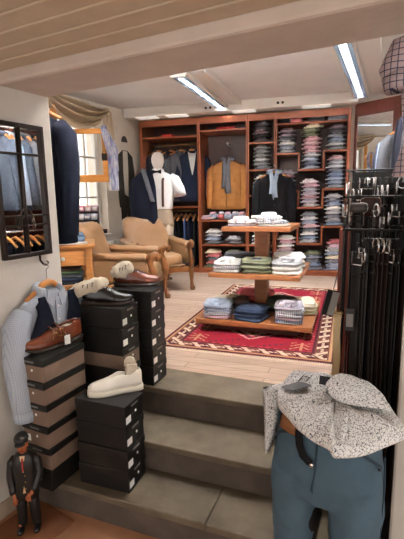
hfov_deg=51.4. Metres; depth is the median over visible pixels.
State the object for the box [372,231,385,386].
belt
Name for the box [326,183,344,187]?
shirt
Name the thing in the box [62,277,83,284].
sweater
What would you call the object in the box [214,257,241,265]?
shirt
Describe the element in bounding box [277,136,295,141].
shirt
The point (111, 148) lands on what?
scarf
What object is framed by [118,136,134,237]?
wall decal
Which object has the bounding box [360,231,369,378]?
belt
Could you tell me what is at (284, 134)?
shirt
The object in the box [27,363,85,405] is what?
shoe box
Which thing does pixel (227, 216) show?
bundle
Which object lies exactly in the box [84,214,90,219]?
tie
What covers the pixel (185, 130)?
bay
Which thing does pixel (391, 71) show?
plaid shirt
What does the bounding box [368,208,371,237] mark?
belt
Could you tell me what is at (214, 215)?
bundle
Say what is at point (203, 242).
shelf
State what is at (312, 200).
shirt
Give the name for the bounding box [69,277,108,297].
bundle
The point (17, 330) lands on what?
checked shirt
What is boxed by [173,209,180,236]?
trousers
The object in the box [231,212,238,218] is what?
bundle
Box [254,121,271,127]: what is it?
shirt
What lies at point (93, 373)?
shoe box
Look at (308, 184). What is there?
shirt
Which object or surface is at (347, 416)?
shirt
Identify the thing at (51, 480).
shoe box
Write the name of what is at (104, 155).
lock
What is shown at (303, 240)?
shirt
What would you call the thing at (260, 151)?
shirt
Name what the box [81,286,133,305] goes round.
shoe
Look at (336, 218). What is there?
shirt
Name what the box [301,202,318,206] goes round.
shirt
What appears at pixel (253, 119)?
bay
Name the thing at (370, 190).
belt
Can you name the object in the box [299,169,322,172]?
shelf
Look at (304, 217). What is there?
shirt
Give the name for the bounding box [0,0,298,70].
ceiling
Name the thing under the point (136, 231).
leather armchair
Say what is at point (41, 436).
shoe box
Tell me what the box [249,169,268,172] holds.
shelf
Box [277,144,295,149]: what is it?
shirt
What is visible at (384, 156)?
suit jacket
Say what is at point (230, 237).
shirt
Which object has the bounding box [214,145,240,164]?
clothes hanger
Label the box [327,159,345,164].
shirt
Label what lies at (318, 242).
shelf
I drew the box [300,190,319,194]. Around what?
shirt
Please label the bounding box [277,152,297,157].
shelf
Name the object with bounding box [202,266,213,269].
shelf
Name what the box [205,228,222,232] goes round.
shirt
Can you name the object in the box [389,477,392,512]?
belt
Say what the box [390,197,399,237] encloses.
belt
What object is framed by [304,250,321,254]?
shirt
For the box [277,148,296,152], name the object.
shirt
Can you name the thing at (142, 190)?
jacket
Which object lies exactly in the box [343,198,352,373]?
belt
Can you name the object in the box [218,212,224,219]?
bundle
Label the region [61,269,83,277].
sweater
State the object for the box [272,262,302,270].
shirt
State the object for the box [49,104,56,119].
jamb
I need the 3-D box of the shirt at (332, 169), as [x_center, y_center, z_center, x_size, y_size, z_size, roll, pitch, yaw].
[1.824,-1.361,5.730,0.257,0.067,0.292,1,10,14]
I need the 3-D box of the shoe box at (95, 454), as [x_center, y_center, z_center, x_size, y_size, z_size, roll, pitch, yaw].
[-0.471,0.932,2.200,0.296,0.116,0.178,3,11,21]
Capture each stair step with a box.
[39,467,382,538]
[141,368,279,434]
[143,410,327,511]
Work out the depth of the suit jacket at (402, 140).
2.70 m
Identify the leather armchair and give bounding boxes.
[79,221,170,297]
[119,217,194,289]
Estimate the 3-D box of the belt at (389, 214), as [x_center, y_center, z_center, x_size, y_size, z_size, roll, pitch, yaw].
[0.766,0.288,1.788,0.015,1.121,0.050,4,11,26]
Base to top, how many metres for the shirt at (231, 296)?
0.065 m
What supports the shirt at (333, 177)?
on the shirt at (331, 181)
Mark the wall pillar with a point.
(396, 528)
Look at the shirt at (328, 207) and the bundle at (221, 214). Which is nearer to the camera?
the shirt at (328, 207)
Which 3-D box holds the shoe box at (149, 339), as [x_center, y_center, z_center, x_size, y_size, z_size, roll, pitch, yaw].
[-0.400,0.396,2.617,0.296,0.116,0.178,3,11,21]
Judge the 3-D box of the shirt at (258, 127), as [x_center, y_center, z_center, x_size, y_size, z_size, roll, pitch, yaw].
[0.852,-1.970,5.885,0.243,0.067,0.292,2,10,19]
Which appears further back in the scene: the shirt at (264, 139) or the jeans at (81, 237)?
the shirt at (264, 139)
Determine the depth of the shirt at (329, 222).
5.74 m
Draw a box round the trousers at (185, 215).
[182,214,187,264]
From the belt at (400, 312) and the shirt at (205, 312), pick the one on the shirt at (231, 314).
the shirt at (205, 312)
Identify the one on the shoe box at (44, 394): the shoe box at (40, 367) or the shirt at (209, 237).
the shoe box at (40, 367)
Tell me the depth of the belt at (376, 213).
1.72 m
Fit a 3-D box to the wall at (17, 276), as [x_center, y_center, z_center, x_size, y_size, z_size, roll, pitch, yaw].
[-1.680,0.343,1.234,0.350,2.224,3.020,4,11,28]
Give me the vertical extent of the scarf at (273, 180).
0.382 m
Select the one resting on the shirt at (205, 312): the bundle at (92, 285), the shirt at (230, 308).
the shirt at (230, 308)
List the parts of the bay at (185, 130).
panel, cornice, rail, panel, panel, panel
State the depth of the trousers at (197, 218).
6.35 m
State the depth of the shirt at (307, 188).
5.74 m
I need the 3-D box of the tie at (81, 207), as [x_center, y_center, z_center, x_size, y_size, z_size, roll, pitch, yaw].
[-1.420,-0.713,4.927,0.070,0.076,0.077,-2,10,-8]
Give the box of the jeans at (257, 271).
[242,267,272,273]
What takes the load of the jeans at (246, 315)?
on the jeans at (253, 320)
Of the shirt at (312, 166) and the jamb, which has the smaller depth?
the jamb
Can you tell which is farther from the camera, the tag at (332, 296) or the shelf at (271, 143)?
the shelf at (271, 143)
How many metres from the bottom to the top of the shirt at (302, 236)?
0.067 m
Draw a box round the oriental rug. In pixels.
[165,283,336,366]
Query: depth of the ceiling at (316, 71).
4.71 m
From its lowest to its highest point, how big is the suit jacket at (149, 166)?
0.778 m
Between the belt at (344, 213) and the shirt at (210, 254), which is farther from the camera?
the shirt at (210, 254)
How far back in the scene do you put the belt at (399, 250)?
1.55 m
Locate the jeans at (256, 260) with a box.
[241,256,272,264]
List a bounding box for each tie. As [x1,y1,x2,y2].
[79,205,83,211]
[79,214,83,219]
[84,205,90,210]
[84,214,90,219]
[91,205,97,210]
[91,214,97,219]
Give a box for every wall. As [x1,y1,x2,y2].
[0,86,61,502]
[64,94,154,240]
[86,105,354,222]
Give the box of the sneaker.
[87,367,143,397]
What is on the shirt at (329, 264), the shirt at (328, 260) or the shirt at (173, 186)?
the shirt at (328, 260)
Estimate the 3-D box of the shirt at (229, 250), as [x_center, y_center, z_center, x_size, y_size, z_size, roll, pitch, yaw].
[0.487,-0.281,6.261,0.257,0.067,0.292,1,10,12]
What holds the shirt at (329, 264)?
on the shirt at (327, 267)
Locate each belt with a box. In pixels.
[279,409,313,467]
[331,308,342,375]
[339,197,347,372]
[340,175,349,372]
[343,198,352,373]
[345,181,354,373]
[347,201,362,373]
[348,242,363,376]
[354,181,362,214]
[356,238,365,377]
[359,171,368,253]
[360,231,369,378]
[361,197,365,251]
[362,239,376,380]
[364,170,374,237]
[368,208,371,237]
[368,231,379,383]
[372,171,376,237]
[372,197,379,237]
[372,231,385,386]
[376,231,390,391]
[377,177,382,237]
[379,208,384,237]
[381,240,395,396]
[382,177,388,237]
[382,231,398,463]
[384,249,403,508]
[385,231,401,457]
[386,170,396,237]
[387,204,390,237]
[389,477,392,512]
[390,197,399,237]
[395,177,398,206]
[397,177,403,203]
[398,196,403,237]
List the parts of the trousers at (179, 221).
leg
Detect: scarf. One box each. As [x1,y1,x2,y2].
[100,125,118,190]
[220,156,234,192]
[266,169,282,197]
[280,119,289,122]
[290,118,302,122]
[308,117,324,121]
[328,115,347,119]
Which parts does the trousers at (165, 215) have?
leg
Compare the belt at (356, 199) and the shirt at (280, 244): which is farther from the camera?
the shirt at (280, 244)
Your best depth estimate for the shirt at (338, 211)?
5.72 m
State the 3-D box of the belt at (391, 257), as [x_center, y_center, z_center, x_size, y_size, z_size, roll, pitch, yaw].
[0.695,0.440,1.619,0.015,1.121,0.047,-5,11,-23]
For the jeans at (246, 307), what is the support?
on the jeans at (246, 315)
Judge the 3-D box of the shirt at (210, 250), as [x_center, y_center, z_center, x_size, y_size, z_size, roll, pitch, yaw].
[0.177,-0.289,6.340,0.243,0.067,0.292,1,10,11]
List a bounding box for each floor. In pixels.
[0,502,157,538]
[158,272,337,383]
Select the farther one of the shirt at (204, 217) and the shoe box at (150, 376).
the shirt at (204, 217)
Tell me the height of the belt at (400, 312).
1.121 m
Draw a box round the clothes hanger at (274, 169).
[259,169,288,178]
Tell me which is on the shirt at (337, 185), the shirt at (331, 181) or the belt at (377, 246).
the shirt at (331, 181)
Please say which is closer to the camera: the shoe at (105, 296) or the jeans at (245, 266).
the shoe at (105, 296)
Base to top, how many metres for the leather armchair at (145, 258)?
0.886 m
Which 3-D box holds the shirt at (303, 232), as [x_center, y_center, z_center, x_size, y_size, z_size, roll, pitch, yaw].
[1.516,-0.528,5.965,0.241,0.067,0.292,1,10,12]
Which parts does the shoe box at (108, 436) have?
lid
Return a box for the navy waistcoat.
[30,289,81,341]
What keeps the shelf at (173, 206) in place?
attached to the bay at (185, 130)
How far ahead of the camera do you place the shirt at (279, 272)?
3.31 m
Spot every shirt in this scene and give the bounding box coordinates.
[1,280,81,429]
[152,168,185,208]
[201,215,213,219]
[203,298,232,308]
[203,309,233,318]
[204,303,232,311]
[204,306,232,314]
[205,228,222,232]
[205,232,222,235]
[205,236,221,239]
[205,249,220,252]
[206,239,222,243]
[206,252,222,256]
[206,256,221,259]
[212,293,238,303]
[213,261,240,268]
[213,267,242,272]
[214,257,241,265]
[225,236,242,239]
[225,249,241,252]
[226,240,243,243]
[228,216,256,223]
[228,219,255,225]
[251,212,282,218]
[252,129,269,135]
[252,160,270,165]
[252,215,282,220]
[253,125,270,131]
[253,133,271,138]
[253,137,270,141]
[253,144,271,149]
[253,149,271,153]
[253,153,270,157]
[253,157,270,161]
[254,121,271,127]
[255,164,271,168]
[257,217,288,223]
[258,220,290,226]
[262,370,403,458]
[272,256,302,266]
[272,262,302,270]
[272,267,302,274]
[274,299,302,310]
[275,309,302,317]
[275,313,303,321]
[275,316,303,324]
[276,305,304,313]
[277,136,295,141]
[277,140,295,145]
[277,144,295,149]
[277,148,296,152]
[277,235,294,239]
[277,239,295,242]
[277,243,293,246]
[277,247,293,250]
[278,128,297,133]
[278,132,296,137]
[282,169,297,174]
[299,235,318,238]
[299,239,316,242]
[300,178,318,183]
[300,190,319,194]
[300,195,318,198]
[300,198,318,202]
[300,211,318,215]
[300,220,317,223]
[300,223,319,227]
[300,227,319,230]
[300,231,317,234]
[301,127,320,133]
[301,144,320,149]
[301,157,318,161]
[301,164,319,168]
[301,187,319,190]
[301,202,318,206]
[301,216,317,219]
[302,132,319,137]
[302,140,321,145]
[302,148,320,153]
[302,152,321,157]
[302,160,319,165]
[302,182,319,186]
[303,123,323,129]
[303,136,322,141]
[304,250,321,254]
[304,258,320,261]
[305,255,321,258]
[308,266,321,269]
[310,262,320,265]
[323,221,342,224]
[324,193,342,197]
[324,198,343,201]
[324,201,342,205]
[324,206,342,209]
[324,213,341,217]
[324,251,338,254]
[324,266,337,269]
[325,163,345,168]
[325,175,344,179]
[325,179,344,183]
[325,209,341,213]
[325,217,342,220]
[325,247,338,251]
[325,255,337,258]
[325,259,337,262]
[325,262,337,266]
[326,132,346,138]
[326,141,346,146]
[326,167,345,172]
[326,171,345,176]
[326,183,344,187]
[326,239,338,243]
[326,243,338,247]
[327,124,346,130]
[327,128,346,134]
[327,136,346,142]
[327,155,345,160]
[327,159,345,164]
[328,145,346,149]
[379,36,403,176]
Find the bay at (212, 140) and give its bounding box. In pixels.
[198,114,247,272]
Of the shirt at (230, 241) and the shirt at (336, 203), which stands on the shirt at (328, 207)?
the shirt at (336, 203)
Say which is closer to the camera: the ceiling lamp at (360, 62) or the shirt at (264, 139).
the ceiling lamp at (360, 62)
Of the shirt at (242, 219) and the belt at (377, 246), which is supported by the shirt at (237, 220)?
the shirt at (242, 219)
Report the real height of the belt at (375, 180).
1.121 m
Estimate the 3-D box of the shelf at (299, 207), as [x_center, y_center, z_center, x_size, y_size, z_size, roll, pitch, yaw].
[1.543,-0.886,5.996,0.325,0.025,0.520,2,10,14]
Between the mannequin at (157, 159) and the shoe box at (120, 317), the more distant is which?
the mannequin at (157, 159)
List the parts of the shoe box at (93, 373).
lid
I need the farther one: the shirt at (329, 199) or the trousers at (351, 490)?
the shirt at (329, 199)
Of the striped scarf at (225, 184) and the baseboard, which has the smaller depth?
the baseboard
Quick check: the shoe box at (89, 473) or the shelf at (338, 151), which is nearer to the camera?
the shoe box at (89, 473)
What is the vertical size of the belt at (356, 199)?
1.121 m
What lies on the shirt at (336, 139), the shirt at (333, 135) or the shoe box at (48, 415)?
the shirt at (333, 135)
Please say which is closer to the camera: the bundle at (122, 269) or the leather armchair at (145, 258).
the bundle at (122, 269)
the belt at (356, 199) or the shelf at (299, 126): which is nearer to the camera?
the belt at (356, 199)
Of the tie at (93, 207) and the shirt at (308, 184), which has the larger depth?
the shirt at (308, 184)
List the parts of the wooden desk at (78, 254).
drawer, panel, leg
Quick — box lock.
[101,150,106,160]
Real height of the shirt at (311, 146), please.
0.067 m
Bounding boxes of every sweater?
[61,265,81,270]
[61,268,81,274]
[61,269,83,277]
[62,276,82,280]
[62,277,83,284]
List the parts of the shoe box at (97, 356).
lid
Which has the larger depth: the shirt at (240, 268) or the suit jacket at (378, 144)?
the suit jacket at (378, 144)
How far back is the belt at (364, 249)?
1.60 m
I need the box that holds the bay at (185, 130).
[139,118,200,272]
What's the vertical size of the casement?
0.600 m
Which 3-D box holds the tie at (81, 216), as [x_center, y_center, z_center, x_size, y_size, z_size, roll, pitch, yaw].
[-1.406,-0.605,4.857,0.070,0.076,0.077,-2,10,-8]
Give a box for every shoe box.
[22,409,77,449]
[24,341,84,382]
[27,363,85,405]
[27,430,78,469]
[30,383,86,427]
[39,450,79,491]
[75,389,142,429]
[76,413,143,450]
[77,434,144,472]
[79,301,137,329]
[79,454,144,492]
[81,321,138,349]
[84,341,139,369]
[85,359,140,383]
[111,285,163,310]
[137,304,164,329]
[138,322,164,348]
[139,340,165,367]
[140,358,166,385]
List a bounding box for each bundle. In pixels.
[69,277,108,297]
[110,261,133,277]
[209,212,217,219]
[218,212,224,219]
[224,212,231,219]
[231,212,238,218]
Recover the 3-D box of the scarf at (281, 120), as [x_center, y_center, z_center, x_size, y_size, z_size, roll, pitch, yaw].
[1.148,-2.032,5.793,0.142,0.077,0.242,2,10,14]
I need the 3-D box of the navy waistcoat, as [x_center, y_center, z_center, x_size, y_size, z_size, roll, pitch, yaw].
[-0.766,0.390,2.276,0.053,0.536,0.407,4,11,28]
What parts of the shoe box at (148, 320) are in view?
lid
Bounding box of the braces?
[161,178,163,206]
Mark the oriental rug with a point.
(316, 346)
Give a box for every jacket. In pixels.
[49,116,79,243]
[129,169,157,223]
[146,150,163,170]
[162,150,175,167]
[163,149,185,200]
[175,149,210,200]
[206,160,245,209]
[252,170,296,222]
[374,144,378,171]
[376,134,393,171]
[391,120,398,167]
[394,117,400,159]
[395,116,401,163]
[397,123,402,158]
[400,131,403,149]
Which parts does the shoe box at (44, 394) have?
lid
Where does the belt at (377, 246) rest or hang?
hanging from the stand
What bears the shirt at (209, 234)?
on the shirt at (209, 237)
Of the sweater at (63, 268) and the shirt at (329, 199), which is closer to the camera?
the sweater at (63, 268)
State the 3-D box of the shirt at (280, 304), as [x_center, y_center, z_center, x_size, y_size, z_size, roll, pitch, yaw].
[0.699,0.269,3.375,0.222,0.065,0.265,2,10,17]
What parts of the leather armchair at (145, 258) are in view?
backrest, arm panel, seat, arm rail, arm panel, seat rail, scroll post, scroll post, leg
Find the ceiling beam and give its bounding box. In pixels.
[0,0,403,96]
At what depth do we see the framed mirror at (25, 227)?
2.15 m
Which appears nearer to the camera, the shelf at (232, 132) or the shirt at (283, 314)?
the shirt at (283, 314)
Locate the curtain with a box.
[48,94,114,139]
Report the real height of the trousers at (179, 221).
0.884 m
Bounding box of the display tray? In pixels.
[79,207,99,223]
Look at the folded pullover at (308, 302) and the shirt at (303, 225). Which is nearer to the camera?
the folded pullover at (308, 302)
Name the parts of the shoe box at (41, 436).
lid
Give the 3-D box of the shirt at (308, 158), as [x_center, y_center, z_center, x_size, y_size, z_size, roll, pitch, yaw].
[1.497,-1.524,5.801,0.241,0.067,0.292,1,10,14]
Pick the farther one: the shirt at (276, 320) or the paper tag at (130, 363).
the shirt at (276, 320)
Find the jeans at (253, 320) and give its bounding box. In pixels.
[234,312,268,322]
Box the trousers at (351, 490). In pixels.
[271,410,385,538]
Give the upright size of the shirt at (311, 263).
0.067 m
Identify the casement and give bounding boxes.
[73,128,108,182]
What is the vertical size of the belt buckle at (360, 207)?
0.043 m
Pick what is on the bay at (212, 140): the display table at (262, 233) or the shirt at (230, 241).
the shirt at (230, 241)
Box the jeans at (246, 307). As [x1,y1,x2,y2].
[234,302,269,314]
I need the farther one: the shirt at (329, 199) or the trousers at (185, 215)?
the trousers at (185, 215)
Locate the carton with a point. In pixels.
(226, 127)
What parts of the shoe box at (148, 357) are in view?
lid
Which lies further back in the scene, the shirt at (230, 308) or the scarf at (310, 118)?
the scarf at (310, 118)
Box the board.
[0,501,74,538]
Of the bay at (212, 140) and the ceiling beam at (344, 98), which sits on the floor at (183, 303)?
the bay at (212, 140)
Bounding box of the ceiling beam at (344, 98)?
[123,92,357,119]
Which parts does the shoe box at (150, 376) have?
lid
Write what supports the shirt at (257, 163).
on the shirt at (265, 166)
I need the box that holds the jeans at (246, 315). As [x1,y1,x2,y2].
[233,310,267,317]
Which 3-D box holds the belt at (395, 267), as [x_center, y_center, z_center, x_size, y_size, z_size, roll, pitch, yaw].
[0.709,0.407,1.608,0.015,1.121,0.047,-5,10,-20]
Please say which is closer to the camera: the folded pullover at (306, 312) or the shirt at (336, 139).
the folded pullover at (306, 312)
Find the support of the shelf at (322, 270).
attached to the shelving unit at (284, 161)
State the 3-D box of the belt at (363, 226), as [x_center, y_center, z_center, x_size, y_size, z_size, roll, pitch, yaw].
[0.675,0.249,1.816,0.015,1.121,0.047,2,10,17]
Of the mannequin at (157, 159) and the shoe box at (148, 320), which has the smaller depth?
the shoe box at (148, 320)
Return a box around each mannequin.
[151,152,172,281]
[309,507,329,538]
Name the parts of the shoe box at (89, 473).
lid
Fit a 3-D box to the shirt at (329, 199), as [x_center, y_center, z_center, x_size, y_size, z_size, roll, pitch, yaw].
[1.821,-0.968,5.814,0.260,0.067,0.292,1,10,12]
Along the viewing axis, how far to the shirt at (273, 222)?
3.36 m
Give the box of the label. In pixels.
[319,376,329,384]
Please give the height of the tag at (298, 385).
0.021 m
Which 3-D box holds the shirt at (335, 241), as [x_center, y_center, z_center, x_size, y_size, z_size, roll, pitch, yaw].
[1.875,-0.404,5.899,0.246,0.067,0.292,2,10,16]
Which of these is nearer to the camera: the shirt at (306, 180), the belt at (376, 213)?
the belt at (376, 213)
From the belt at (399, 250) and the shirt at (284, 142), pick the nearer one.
the belt at (399, 250)
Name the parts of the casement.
rail, rail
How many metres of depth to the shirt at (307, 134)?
5.61 m
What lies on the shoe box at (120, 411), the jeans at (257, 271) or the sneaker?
the sneaker
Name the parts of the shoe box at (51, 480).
lid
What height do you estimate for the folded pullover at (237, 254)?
0.041 m
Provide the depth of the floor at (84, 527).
2.09 m
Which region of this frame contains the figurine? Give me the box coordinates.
[6,431,43,535]
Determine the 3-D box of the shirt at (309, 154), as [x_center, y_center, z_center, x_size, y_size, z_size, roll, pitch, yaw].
[1.502,-1.571,5.762,0.266,0.067,0.292,1,10,14]
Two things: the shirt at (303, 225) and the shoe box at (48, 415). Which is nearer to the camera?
the shoe box at (48, 415)
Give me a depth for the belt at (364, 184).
1.91 m
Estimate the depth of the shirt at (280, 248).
5.94 m
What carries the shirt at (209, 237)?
on the shirt at (210, 241)
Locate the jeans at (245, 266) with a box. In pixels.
[240,263,271,269]
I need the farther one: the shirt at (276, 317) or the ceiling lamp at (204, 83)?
the ceiling lamp at (204, 83)
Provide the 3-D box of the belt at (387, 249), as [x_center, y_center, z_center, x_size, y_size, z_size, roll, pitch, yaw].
[0.679,0.405,1.619,0.015,1.121,0.047,-4,10,-18]
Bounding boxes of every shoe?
[25,317,82,352]
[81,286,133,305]
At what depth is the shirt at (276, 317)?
3.28 m
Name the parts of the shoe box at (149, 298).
lid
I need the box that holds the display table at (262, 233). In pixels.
[195,223,319,335]
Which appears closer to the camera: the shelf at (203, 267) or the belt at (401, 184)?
the belt at (401, 184)
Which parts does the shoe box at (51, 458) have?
lid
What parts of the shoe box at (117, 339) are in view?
lid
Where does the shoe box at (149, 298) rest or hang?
on the shoe box at (148, 320)
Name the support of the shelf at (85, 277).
attached to the wooden desk at (78, 254)
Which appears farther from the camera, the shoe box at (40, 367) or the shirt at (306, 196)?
the shirt at (306, 196)
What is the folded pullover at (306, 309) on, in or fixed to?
on the folded pullover at (306, 312)
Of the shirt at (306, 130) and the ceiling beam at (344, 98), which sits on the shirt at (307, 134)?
the shirt at (306, 130)
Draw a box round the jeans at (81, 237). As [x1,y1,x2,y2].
[78,232,84,241]
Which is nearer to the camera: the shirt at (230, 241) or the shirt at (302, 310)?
the shirt at (302, 310)
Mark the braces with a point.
(162, 180)
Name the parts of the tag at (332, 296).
grey panel, cord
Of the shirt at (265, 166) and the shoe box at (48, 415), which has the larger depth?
the shirt at (265, 166)
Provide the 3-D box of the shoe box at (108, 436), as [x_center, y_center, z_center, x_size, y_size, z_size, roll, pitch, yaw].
[-0.473,0.817,2.185,0.296,0.116,0.178,3,11,21]
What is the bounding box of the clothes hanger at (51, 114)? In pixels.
[49,111,62,119]
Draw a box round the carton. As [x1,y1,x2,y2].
[216,126,236,128]
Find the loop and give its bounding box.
[59,319,76,325]
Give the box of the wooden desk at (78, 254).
[59,239,94,289]
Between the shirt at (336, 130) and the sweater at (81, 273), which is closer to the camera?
the sweater at (81, 273)
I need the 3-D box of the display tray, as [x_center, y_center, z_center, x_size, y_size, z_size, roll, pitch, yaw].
[-1.330,-0.577,4.888,0.240,0.309,0.280,-2,10,-8]
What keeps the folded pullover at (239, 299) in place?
on the folded pullover
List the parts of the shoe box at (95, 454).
lid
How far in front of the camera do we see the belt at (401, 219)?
1.69 m
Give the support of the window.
attached to the wall at (110, 205)
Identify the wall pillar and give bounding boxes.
[389,315,403,538]
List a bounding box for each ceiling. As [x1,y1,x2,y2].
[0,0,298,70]
[65,33,403,115]
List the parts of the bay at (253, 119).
panel, cornice, panel, panel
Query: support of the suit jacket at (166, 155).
hanging from the clothes hanger
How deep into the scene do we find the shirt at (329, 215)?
5.73 m
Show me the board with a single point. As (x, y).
(54, 522)
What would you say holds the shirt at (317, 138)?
on the shirt at (316, 142)
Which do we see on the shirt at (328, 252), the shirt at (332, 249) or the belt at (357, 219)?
the shirt at (332, 249)
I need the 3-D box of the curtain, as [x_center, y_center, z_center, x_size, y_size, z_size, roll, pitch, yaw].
[-1.568,-1.853,4.958,0.167,0.448,1.703,4,11,28]
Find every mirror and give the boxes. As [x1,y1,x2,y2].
[0,120,52,265]
[353,95,401,171]
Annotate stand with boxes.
[336,168,403,538]
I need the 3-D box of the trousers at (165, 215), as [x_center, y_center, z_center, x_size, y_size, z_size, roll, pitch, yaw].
[-0.567,-0.395,5.735,0.380,0.935,0.240,0,10,6]
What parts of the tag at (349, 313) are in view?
panel, cord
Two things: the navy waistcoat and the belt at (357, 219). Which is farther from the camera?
the navy waistcoat
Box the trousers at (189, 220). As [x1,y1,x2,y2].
[186,209,193,265]
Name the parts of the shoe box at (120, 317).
lid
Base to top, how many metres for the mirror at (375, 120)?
2.260 m
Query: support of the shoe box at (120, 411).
on the shoe box at (108, 436)
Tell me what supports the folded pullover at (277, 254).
on the folded pullover
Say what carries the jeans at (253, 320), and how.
on the display table at (262, 233)
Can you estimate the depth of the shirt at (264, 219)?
3.37 m
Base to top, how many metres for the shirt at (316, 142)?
0.067 m
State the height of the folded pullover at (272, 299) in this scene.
0.043 m
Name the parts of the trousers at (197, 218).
leg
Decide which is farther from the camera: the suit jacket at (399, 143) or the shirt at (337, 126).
the shirt at (337, 126)
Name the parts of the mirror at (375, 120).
glass, rail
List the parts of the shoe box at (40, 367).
lid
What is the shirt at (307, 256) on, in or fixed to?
on the shirt at (307, 259)
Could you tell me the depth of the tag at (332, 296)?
1.76 m
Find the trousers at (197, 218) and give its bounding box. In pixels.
[197,218,198,265]
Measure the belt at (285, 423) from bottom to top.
0.125 m
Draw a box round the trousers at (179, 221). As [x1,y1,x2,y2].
[176,213,185,263]
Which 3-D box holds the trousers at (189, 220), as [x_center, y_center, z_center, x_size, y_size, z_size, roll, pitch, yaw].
[-0.168,-0.488,6.521,0.048,0.884,0.393,2,10,17]
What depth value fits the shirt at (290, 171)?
5.77 m
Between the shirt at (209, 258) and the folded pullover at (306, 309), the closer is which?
the folded pullover at (306, 309)
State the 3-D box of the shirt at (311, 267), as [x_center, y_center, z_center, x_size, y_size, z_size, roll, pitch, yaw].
[1.589,-0.046,6.035,0.256,0.067,0.292,1,10,11]
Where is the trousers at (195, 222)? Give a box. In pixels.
[192,213,198,265]
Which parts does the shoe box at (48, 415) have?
lid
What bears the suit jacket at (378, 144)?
hanging from the clothes hanger
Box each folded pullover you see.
[224,251,254,257]
[232,295,250,303]
[266,294,296,303]
[274,251,305,258]
[294,296,317,307]
[304,311,316,314]
[305,308,316,311]
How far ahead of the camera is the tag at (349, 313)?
1.58 m
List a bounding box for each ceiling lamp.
[170,68,240,108]
[331,38,383,98]
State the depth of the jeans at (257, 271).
3.38 m
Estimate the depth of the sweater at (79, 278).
3.61 m
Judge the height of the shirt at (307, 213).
0.067 m
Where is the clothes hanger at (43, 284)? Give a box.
[24,263,66,301]
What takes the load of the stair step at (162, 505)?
on the floor at (84, 527)
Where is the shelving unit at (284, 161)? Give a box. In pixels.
[274,107,351,275]
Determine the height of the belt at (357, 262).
1.121 m
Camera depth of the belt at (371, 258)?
1.59 m
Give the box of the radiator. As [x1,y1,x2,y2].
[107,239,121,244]
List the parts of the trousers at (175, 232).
leg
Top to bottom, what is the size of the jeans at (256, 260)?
0.043 m
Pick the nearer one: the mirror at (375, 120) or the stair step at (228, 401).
the stair step at (228, 401)
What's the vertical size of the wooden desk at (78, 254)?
0.745 m
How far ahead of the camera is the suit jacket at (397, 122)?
3.09 m
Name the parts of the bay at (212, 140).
panel, cornice, panel, panel, panel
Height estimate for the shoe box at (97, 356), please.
0.116 m
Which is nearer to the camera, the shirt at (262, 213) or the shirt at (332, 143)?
the shirt at (262, 213)
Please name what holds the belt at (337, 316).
hanging from the stand
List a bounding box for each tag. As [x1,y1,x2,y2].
[64,333,70,344]
[124,356,136,374]
[282,375,310,390]
[321,233,344,315]
[345,231,354,330]
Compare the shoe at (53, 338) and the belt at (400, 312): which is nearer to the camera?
the belt at (400, 312)
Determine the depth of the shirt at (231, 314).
3.48 m
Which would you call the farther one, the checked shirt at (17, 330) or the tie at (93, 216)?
the tie at (93, 216)
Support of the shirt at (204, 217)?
on the bay at (212, 140)
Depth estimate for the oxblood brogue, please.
2.57 m
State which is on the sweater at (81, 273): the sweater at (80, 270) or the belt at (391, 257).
the sweater at (80, 270)
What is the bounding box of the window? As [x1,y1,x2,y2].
[49,109,101,226]
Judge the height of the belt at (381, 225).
1.121 m
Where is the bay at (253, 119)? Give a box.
[247,112,275,258]
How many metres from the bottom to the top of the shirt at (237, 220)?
0.060 m
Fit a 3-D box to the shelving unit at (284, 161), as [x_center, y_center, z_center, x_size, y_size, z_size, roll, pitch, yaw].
[1.550,-1.052,5.973,0.966,2.225,0.535,2,10,14]
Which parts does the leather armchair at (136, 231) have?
backrest, seat, seat rail, arm panel, scroll post, leg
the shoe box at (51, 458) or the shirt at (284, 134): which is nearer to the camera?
the shoe box at (51, 458)
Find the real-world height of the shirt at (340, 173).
0.067 m
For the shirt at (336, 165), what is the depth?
5.60 m
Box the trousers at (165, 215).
[158,209,173,274]
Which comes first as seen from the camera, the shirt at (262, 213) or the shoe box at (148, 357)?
the shoe box at (148, 357)
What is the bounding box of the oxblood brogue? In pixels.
[113,269,160,286]
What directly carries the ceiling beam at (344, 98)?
attached to the ceiling at (316, 71)
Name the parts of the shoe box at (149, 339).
lid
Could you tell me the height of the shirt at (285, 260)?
0.070 m
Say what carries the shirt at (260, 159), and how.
on the shirt at (257, 163)
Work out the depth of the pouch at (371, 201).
1.85 m
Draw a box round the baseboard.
[0,496,16,520]
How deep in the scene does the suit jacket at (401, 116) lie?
2.88 m
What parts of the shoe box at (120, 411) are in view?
lid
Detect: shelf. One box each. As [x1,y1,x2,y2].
[63,276,86,287]
[142,135,196,143]
[173,206,197,207]
[200,128,245,136]
[201,219,230,221]
[202,241,245,245]
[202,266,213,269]
[249,141,273,147]
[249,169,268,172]
[249,241,272,246]
[277,119,347,130]
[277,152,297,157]
[297,240,320,244]
[298,206,321,208]
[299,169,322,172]
[306,265,337,272]
[322,224,341,227]
[323,188,344,190]
[324,149,346,154]
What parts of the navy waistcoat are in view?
panel, panel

